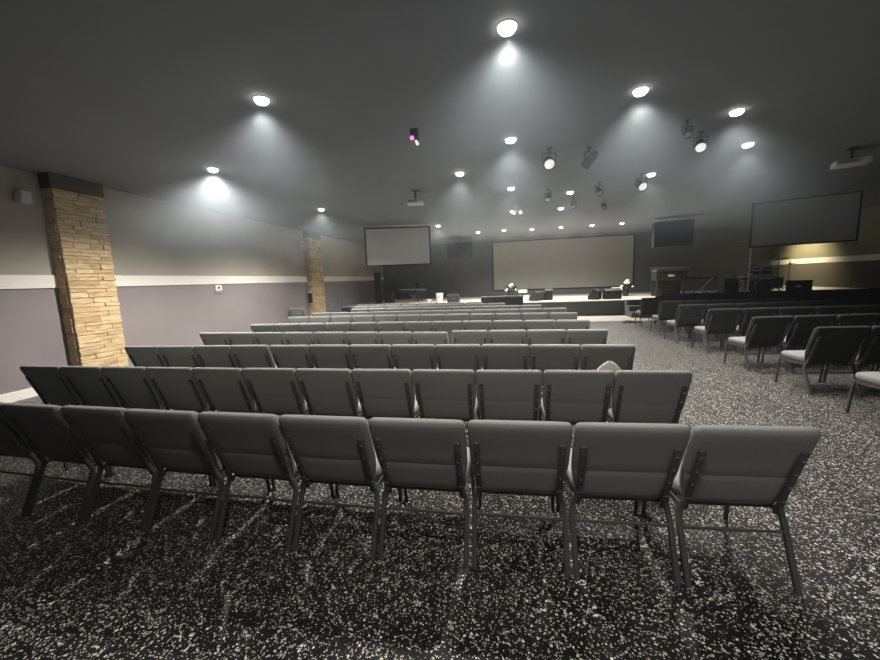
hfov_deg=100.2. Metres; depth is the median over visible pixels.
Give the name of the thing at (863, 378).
chair
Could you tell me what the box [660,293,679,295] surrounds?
chair
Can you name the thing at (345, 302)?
trim
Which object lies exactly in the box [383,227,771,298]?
wall
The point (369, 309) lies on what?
chair
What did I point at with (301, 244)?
wall speaker
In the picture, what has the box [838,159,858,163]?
vent
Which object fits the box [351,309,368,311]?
chair
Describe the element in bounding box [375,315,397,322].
chair
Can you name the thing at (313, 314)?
chair
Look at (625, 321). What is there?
cable coil
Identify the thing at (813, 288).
baseboard
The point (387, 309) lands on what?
chair
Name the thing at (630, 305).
steps
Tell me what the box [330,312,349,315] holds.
chair
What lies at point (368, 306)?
chair
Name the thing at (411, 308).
chair
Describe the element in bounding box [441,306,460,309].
chair
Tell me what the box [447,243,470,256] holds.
grille
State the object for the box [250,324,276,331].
chair
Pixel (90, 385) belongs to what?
chair
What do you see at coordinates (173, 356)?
chair
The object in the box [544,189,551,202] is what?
spotlight
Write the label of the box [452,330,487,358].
chair
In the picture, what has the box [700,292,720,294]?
chair
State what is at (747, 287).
microphone stand
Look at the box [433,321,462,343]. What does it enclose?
chair
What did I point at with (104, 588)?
floor
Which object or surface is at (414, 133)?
light
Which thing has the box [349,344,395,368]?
chair
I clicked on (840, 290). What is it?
chair
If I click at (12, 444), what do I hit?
chair
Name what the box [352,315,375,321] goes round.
chair
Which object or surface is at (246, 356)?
chair
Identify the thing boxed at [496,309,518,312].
chair
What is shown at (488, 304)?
chair
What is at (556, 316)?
chair
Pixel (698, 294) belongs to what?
chair
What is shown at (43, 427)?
chair
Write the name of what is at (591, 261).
wall screen
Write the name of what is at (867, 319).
chair
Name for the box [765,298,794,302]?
chair
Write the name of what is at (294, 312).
chair
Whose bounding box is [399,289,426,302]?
keyboard
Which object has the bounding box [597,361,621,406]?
cushion
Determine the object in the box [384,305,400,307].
chair
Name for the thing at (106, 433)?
chair
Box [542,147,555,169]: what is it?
spotlight
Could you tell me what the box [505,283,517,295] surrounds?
flower arrangement
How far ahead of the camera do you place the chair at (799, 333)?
5.67 m
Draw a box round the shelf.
[651,268,686,271]
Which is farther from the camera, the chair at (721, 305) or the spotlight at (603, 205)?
the spotlight at (603, 205)
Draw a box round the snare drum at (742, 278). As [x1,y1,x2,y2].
[738,276,747,291]
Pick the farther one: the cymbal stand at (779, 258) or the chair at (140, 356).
the cymbal stand at (779, 258)
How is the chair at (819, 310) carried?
on the floor at (104, 588)
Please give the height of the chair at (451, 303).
0.870 m
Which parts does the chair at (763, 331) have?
leg, seat, leg, seat frame, leg, backrest, leg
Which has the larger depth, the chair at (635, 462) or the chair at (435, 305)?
the chair at (435, 305)
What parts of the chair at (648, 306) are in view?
backrest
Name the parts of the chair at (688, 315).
seat, leg, seat frame, backrest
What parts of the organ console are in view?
leg, leg, panel, leg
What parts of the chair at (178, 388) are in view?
seat frame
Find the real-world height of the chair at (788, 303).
0.870 m
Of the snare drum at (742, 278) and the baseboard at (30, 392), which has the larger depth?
the snare drum at (742, 278)
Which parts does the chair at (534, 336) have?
backrest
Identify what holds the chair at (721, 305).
on the floor at (104, 588)
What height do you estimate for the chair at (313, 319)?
0.870 m
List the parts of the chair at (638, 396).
seat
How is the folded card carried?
on the stage
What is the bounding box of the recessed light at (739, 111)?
[729,108,744,115]
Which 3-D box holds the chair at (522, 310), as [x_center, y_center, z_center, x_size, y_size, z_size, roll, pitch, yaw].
[2.213,-0.118,8.979,0.535,0.870,0.626,0,8,13]
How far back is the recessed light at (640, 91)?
3.94 m
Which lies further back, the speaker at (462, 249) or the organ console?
the speaker at (462, 249)
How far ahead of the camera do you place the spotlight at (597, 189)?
7.92 m
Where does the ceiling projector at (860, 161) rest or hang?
hanging from the ceiling
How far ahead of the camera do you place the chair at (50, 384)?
3.96 m
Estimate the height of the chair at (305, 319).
0.870 m
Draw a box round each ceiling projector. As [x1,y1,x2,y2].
[407,190,423,205]
[830,147,872,169]
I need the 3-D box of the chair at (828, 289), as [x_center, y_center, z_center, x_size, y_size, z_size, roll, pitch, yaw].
[11.828,-0.856,11.731,0.589,0.870,0.626,0,8,12]
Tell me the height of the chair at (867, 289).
0.870 m
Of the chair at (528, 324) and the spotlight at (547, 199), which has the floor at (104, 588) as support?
the chair at (528, 324)
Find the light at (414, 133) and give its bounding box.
[410,128,418,145]
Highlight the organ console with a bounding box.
[649,266,688,295]
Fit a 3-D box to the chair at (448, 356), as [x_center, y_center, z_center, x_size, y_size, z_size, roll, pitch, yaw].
[0.272,0.555,4.575,0.535,0.870,0.626,-1,8,11]
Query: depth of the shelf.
14.96 m
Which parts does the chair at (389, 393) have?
seat frame, seat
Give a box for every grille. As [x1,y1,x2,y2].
[21,191,31,202]
[374,274,379,296]
[384,292,391,301]
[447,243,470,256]
[724,281,734,291]
[735,283,738,291]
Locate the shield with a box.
[748,248,770,291]
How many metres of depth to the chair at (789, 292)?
10.73 m
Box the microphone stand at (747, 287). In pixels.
[737,239,751,291]
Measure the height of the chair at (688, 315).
0.870 m
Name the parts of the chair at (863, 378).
leg, seat frame, seat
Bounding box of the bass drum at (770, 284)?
[757,278,772,290]
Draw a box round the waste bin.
[436,293,442,302]
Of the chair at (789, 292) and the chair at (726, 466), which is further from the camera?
the chair at (789, 292)
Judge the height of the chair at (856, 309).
0.870 m
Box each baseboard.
[0,388,37,402]
[774,286,866,289]
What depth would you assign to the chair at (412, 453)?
2.08 m
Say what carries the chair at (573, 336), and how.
on the floor at (104, 588)
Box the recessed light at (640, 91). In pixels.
[632,86,648,96]
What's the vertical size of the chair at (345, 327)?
0.870 m
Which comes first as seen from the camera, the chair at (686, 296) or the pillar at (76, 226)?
the pillar at (76, 226)
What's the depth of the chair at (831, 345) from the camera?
4.59 m
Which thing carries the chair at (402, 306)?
on the floor at (104, 588)
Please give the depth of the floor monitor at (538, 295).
15.28 m
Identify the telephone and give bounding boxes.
[308,291,312,305]
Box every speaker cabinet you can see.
[718,278,735,292]
[735,279,739,291]
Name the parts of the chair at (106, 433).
leg, backrest, seat frame, leg, leg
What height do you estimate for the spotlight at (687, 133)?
0.236 m
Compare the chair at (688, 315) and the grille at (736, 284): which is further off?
the grille at (736, 284)
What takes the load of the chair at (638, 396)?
on the floor at (104, 588)
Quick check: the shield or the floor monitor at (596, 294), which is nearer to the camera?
the shield
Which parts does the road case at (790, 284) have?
case lid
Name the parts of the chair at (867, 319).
backrest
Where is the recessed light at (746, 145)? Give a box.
[741,142,754,147]
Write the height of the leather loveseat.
0.930 m
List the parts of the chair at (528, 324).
backrest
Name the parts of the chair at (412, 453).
leg, leg, backrest, seat frame, leg, seat, leg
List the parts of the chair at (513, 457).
leg, leg, seat frame, backrest, leg, leg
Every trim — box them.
[0,275,383,288]
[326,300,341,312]
[341,296,372,306]
[770,254,879,264]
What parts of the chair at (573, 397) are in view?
leg, seat, seat frame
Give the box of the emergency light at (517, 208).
[512,205,521,214]
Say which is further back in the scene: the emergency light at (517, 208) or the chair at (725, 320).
the emergency light at (517, 208)
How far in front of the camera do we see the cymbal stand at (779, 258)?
14.07 m
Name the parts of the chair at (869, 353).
leg, leg, seat frame, backrest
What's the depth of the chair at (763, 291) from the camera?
11.64 m
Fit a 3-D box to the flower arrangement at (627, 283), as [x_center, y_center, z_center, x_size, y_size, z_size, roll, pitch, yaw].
[8.220,-1.868,16.217,0.592,0.743,0.438,-1,8,11]
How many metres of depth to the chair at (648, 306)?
10.81 m
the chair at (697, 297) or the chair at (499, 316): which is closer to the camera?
the chair at (499, 316)
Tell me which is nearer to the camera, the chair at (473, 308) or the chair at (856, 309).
the chair at (856, 309)
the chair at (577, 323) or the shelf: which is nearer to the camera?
the chair at (577, 323)
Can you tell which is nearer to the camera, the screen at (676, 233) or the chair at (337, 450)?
the chair at (337, 450)
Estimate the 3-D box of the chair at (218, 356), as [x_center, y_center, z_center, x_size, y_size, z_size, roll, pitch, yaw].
[-2.947,0.594,5.186,0.535,0.870,0.626,-1,8,9]
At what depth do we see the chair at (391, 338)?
5.51 m
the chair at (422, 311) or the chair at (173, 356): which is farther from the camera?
the chair at (422, 311)
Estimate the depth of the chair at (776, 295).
10.10 m
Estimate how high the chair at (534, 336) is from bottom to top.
0.870 m
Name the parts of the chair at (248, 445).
leg, backrest, seat frame, leg, leg, seat, leg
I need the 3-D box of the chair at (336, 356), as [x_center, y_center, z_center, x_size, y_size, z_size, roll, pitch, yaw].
[-1.310,0.572,4.888,0.535,0.870,0.626,-1,8,11]
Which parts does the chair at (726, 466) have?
leg, seat, leg, seat frame, leg, backrest, leg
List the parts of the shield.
panel, panel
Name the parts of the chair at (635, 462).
leg, seat, leg, seat frame, backrest, leg, leg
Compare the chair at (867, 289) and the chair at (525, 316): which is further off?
the chair at (867, 289)
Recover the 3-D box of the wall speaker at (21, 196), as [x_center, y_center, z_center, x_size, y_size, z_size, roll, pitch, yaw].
[-6.474,-2.056,5.705,0.176,0.190,0.140,-1,8,11]
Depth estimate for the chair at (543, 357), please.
4.04 m
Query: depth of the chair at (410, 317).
8.23 m
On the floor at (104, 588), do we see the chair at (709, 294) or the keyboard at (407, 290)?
the chair at (709, 294)
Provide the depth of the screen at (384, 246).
12.92 m
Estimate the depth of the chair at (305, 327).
7.23 m
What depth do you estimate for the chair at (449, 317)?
7.99 m
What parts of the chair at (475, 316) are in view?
backrest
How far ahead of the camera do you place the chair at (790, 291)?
11.52 m
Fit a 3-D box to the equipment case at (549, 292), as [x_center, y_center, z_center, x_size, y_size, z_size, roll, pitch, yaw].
[4.606,-1.502,15.547,0.290,0.470,0.290,-1,8,11]
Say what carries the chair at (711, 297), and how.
on the floor at (104, 588)
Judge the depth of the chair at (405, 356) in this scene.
4.39 m
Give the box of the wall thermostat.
[214,285,222,293]
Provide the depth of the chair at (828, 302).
7.82 m
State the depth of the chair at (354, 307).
11.81 m
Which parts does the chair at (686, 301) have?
backrest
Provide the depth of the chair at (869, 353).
4.55 m
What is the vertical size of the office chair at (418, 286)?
0.878 m
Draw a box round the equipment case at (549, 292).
[545,289,552,299]
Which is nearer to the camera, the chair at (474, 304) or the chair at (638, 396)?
the chair at (638, 396)
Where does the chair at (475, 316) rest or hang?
on the floor at (104, 588)
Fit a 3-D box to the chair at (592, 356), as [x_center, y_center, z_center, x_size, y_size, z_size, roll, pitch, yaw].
[1.858,0.543,4.218,0.535,0.870,0.626,0,8,14]
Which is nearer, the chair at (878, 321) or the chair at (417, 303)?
the chair at (878, 321)
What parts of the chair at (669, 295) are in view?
backrest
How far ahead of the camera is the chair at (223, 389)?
3.54 m
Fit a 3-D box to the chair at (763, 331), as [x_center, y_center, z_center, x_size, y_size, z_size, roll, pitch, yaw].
[5.146,0.179,5.979,0.588,0.870,0.626,-2,8,4]
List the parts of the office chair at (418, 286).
backrest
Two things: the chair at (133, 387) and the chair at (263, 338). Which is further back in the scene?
the chair at (263, 338)
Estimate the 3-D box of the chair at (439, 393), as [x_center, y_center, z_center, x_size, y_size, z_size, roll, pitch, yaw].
[0.087,0.721,3.404,0.535,0.870,0.626,-1,8,10]
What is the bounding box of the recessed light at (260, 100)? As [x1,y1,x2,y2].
[253,95,269,105]
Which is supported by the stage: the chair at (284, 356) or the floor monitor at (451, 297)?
the floor monitor at (451, 297)
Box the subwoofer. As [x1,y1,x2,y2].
[384,291,394,302]
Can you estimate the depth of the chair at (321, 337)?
5.79 m
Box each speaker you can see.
[13,190,32,204]
[299,241,304,249]
[374,273,381,303]
[447,237,471,257]
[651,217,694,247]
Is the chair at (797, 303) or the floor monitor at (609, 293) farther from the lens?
the floor monitor at (609, 293)
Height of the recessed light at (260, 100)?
0.053 m
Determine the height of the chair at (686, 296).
0.870 m
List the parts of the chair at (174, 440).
leg, backrest, seat frame, leg, leg, leg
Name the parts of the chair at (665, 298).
backrest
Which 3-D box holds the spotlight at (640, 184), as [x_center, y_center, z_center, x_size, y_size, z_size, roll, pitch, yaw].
[4.066,-2.967,7.441,0.209,0.343,0.308,-1,8,6]
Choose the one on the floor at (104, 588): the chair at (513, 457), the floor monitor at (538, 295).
the chair at (513, 457)
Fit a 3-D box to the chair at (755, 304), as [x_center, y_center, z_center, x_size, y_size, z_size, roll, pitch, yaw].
[6.800,-0.203,8.329,0.588,0.870,0.626,-1,8,6]
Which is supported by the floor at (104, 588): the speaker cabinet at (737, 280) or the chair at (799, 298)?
the chair at (799, 298)
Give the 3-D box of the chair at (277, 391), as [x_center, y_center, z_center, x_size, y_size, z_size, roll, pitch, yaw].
[-1.510,0.741,3.706,0.535,0.870,0.626,-1,8,10]
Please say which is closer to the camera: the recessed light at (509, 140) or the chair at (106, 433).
the chair at (106, 433)
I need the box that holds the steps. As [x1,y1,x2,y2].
[624,299,651,317]
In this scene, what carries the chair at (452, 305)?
on the floor at (104, 588)
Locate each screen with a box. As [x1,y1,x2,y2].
[364,226,430,266]
[492,234,634,290]
[749,188,863,247]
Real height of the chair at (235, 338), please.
0.870 m
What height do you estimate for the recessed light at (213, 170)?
0.053 m
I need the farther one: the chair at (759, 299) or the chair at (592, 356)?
the chair at (759, 299)
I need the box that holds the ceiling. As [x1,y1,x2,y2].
[0,0,879,245]
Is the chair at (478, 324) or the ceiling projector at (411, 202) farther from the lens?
the ceiling projector at (411, 202)
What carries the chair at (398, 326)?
on the floor at (104, 588)
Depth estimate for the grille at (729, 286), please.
14.02 m
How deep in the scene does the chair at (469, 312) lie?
8.97 m
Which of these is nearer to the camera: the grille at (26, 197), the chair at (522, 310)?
the grille at (26, 197)
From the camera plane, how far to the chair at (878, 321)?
5.58 m
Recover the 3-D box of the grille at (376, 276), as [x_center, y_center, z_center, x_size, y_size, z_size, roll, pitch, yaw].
[-3.010,-2.111,17.577,0.220,1.100,0.010,-1,8,11]
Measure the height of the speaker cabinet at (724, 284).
0.680 m
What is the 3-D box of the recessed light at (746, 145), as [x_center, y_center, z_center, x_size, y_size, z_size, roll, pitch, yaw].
[4.890,-2.927,5.842,0.160,0.053,0.160,-1,8,11]
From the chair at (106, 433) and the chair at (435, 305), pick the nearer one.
the chair at (106, 433)
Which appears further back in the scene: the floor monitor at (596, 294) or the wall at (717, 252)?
the wall at (717, 252)
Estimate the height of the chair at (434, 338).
0.870 m
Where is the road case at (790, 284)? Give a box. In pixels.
[785,280,812,290]
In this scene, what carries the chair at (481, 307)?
on the floor at (104, 588)
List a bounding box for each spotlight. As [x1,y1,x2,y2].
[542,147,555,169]
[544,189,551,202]
[570,198,575,208]
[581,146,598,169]
[594,182,603,196]
[601,200,606,209]
[635,173,647,190]
[681,119,692,138]
[693,130,708,152]
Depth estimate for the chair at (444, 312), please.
9.09 m
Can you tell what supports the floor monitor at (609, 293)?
on the stage
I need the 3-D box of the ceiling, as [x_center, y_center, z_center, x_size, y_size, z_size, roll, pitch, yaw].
[3.979,-3.321,8.048,20.170,0.200,24.100,-1,8,11]
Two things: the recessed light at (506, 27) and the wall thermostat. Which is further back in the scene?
the wall thermostat
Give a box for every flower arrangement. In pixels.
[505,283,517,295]
[620,279,633,295]
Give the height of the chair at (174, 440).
0.870 m
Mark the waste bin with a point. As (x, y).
(439, 296)
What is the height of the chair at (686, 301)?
0.870 m
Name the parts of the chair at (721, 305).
backrest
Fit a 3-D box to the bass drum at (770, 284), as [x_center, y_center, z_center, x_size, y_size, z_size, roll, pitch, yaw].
[12.483,-1.720,14.353,0.698,0.614,0.444,-1,8,11]
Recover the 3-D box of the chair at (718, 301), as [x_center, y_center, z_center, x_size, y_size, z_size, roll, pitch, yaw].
[7.133,-0.368,9.452,0.588,0.870,0.626,-1,8,10]
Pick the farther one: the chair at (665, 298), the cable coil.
the cable coil
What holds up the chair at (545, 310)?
on the floor at (104, 588)
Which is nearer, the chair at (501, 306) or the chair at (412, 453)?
the chair at (412, 453)
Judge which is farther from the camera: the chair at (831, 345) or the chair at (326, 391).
the chair at (831, 345)
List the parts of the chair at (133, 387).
backrest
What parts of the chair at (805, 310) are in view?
backrest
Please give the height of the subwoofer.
0.550 m
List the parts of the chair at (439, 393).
seat frame, leg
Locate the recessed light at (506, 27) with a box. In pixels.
[497,19,516,36]
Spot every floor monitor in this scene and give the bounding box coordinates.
[447,293,459,302]
[529,290,545,300]
[588,289,601,299]
[602,288,621,298]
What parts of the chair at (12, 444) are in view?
backrest, seat frame, leg, leg, leg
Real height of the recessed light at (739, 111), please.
0.053 m
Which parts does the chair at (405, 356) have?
backrest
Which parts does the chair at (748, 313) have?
leg, backrest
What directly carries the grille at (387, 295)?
attached to the subwoofer
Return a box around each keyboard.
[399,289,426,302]
[686,276,715,292]
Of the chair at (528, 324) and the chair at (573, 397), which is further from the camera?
the chair at (528, 324)
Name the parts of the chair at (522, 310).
backrest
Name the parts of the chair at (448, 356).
backrest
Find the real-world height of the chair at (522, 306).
0.870 m
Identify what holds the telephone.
attached to the pillar at (313, 251)
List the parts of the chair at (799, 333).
leg, leg, seat frame, backrest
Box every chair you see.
[0,402,109,515]
[0,403,157,524]
[20,365,88,405]
[60,366,127,407]
[60,405,213,531]
[101,366,200,412]
[124,409,270,541]
[125,346,166,366]
[145,367,215,411]
[158,346,201,367]
[192,367,262,412]
[194,345,238,367]
[198,411,334,550]
[199,332,230,344]
[227,332,258,344]
[230,345,276,368]
[242,368,309,414]
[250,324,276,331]
[255,332,287,346]
[269,345,314,368]
[275,323,301,331]
[279,414,402,559]
[284,332,316,344]
[288,307,305,316]
[288,316,309,323]
[295,368,362,416]
[300,323,326,332]
[309,316,331,322]
[309,344,354,369]
[312,313,330,316]
[314,332,347,344]
[325,322,352,332]
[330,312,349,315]
[331,316,352,322]
[346,332,380,344]
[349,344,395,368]
[350,312,369,315]
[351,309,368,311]
[351,322,378,332]
[351,369,419,419]
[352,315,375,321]
[353,306,368,308]
[368,306,383,307]
[368,308,385,311]
[369,311,389,320]
[369,417,474,568]
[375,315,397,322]
[378,321,405,331]
[378,332,413,344]
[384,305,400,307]
[386,308,403,311]
[389,311,409,315]
[391,344,437,391]
[398,314,420,321]
[401,305,416,307]
[404,307,422,310]
[405,321,433,332]
[410,310,430,320]
[412,332,448,344]
[412,369,479,434]
[414,283,422,301]
[417,303,432,304]
[417,304,433,307]
[421,314,444,326]
[422,307,440,311]
[431,310,451,320]
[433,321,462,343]
[434,304,450,306]
[435,344,482,416]
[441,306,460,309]
[445,314,469,326]
[449,302,464,306]
[451,304,468,308]
[452,310,473,315]
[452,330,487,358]
[461,306,479,310]
[462,320,492,343]
[468,420,571,576]
[469,303,486,305]
[470,313,494,328]
[474,309,495,319]
[475,370,541,420]
[480,306,499,308]
[481,344,528,369]
[487,303,504,305]
[488,330,525,343]
[493,320,523,329]
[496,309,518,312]
[496,313,520,319]
[500,305,520,308]
[519,308,542,319]
[521,305,541,307]
[522,313,548,326]
[524,320,555,343]
[527,329,565,369]
[530,344,580,394]
[539,370,614,438]
[543,308,566,319]
[550,312,576,321]
[556,319,589,343]
[556,422,690,584]
[566,329,607,351]
[579,344,634,369]
[606,370,692,423]
[634,297,663,326]
[641,425,820,594]
[648,295,676,322]
[650,300,684,333]
[656,297,685,326]
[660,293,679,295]
[664,304,706,342]
[677,295,697,297]
[680,293,699,295]
[683,300,711,333]
[686,296,709,299]
[690,303,735,338]
[691,308,742,352]
[699,294,720,295]
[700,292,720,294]
[709,296,733,299]
[711,299,738,303]
[717,302,765,337]
[722,307,778,352]
[723,316,793,370]
[738,298,765,302]
[744,301,794,336]
[758,294,783,298]
[761,314,836,370]
[763,291,784,292]
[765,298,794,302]
[767,292,790,294]
[774,306,814,352]
[774,326,871,394]
[785,290,806,292]
[794,297,823,301]
[794,300,825,306]
[801,313,879,369]
[807,289,830,291]
[812,305,851,314]
[822,326,879,394]
[825,300,855,305]
[831,289,853,291]
[845,372,879,412]
[849,305,879,313]
[854,288,877,290]
[874,318,879,368]
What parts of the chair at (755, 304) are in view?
backrest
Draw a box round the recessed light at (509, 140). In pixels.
[505,137,515,143]
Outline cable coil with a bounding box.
[622,320,642,322]
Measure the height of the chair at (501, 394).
0.870 m
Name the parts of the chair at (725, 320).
leg, seat, leg, seat frame, backrest, leg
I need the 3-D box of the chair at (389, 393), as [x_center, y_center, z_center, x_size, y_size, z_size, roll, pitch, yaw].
[-0.448,0.728,3.504,0.535,0.870,0.626,-1,8,10]
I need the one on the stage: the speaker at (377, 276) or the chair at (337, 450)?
the speaker at (377, 276)
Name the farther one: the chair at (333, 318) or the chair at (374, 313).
the chair at (374, 313)
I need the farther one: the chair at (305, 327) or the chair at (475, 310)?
the chair at (475, 310)
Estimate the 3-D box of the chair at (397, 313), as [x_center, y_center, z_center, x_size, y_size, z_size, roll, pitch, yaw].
[-0.964,-0.090,9.659,0.535,0.870,0.626,-1,8,11]
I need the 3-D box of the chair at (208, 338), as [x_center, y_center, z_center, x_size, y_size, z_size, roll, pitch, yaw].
[-3.787,0.434,6.588,0.535,0.870,0.626,0,8,13]
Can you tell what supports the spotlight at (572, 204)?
hanging from the ceiling
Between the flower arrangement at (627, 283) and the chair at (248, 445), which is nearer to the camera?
the chair at (248, 445)
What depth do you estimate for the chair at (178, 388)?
3.65 m
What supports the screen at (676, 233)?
hanging from the ceiling
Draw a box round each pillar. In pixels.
[37,172,128,366]
[302,231,325,315]
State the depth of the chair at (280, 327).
7.32 m
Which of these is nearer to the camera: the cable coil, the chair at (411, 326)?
the chair at (411, 326)
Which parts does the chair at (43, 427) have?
leg, backrest, seat frame, leg, leg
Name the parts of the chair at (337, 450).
leg, backrest, leg, seat frame, leg, seat, leg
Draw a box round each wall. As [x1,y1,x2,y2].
[0,165,383,394]
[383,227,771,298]
[769,205,879,287]
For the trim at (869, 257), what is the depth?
14.44 m
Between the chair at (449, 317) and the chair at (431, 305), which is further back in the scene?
the chair at (431, 305)
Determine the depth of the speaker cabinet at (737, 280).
14.26 m
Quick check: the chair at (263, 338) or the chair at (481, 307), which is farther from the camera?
the chair at (481, 307)
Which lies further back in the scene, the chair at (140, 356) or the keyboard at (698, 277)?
the keyboard at (698, 277)
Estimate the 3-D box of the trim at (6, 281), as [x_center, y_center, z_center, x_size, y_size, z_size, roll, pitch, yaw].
[-5.649,-1.384,10.148,0.025,0.212,23.900,-1,8,11]
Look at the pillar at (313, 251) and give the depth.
13.83 m
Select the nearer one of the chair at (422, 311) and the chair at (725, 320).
the chair at (725, 320)
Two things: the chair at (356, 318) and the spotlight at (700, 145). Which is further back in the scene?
the chair at (356, 318)
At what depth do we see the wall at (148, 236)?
8.07 m
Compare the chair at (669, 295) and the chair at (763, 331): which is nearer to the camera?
the chair at (763, 331)
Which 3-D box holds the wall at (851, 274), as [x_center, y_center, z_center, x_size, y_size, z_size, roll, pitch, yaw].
[13.837,-1.561,6.329,0.200,3.560,24.100,-1,8,11]
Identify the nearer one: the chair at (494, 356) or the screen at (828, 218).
the chair at (494, 356)
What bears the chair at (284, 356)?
on the floor at (104, 588)
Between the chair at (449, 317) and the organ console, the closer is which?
the chair at (449, 317)
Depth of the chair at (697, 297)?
10.45 m
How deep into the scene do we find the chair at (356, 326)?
7.03 m
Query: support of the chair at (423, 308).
on the floor at (104, 588)
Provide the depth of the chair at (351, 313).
9.51 m
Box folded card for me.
[523,295,528,300]
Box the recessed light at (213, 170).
[207,168,217,172]
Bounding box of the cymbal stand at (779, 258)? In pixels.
[770,255,788,290]
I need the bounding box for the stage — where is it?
[341,289,784,315]
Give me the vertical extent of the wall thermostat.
0.220 m
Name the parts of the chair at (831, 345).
leg, seat, leg, seat frame, leg, backrest, leg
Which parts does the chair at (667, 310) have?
backrest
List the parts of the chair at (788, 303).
backrest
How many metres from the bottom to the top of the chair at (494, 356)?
0.870 m
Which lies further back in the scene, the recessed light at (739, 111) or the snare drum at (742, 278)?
the snare drum at (742, 278)
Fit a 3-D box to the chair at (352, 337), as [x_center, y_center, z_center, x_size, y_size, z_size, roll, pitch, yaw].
[-1.120,0.418,5.969,0.535,0.870,0.626,0,8,14]
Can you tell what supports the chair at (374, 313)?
on the floor at (104, 588)
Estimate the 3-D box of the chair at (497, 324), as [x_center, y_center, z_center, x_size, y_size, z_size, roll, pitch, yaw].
[1.266,0.219,6.766,0.535,0.870,0.626,0,8,13]
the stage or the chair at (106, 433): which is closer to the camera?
the chair at (106, 433)
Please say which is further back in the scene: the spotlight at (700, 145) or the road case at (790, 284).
the road case at (790, 284)
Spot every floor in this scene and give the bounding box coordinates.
[0,315,879,659]
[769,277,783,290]
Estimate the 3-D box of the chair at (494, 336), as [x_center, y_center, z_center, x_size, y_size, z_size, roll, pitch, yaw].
[1.027,0.390,5.580,0.535,0.870,0.626,-1,8,12]
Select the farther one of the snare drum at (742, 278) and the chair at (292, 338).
the snare drum at (742, 278)
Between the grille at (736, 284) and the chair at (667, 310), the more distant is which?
the grille at (736, 284)
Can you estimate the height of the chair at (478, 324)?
0.870 m
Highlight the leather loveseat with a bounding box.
[481,295,522,305]
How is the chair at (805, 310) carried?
on the floor at (104, 588)
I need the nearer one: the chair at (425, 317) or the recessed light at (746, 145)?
the recessed light at (746, 145)
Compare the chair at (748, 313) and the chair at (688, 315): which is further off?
the chair at (688, 315)

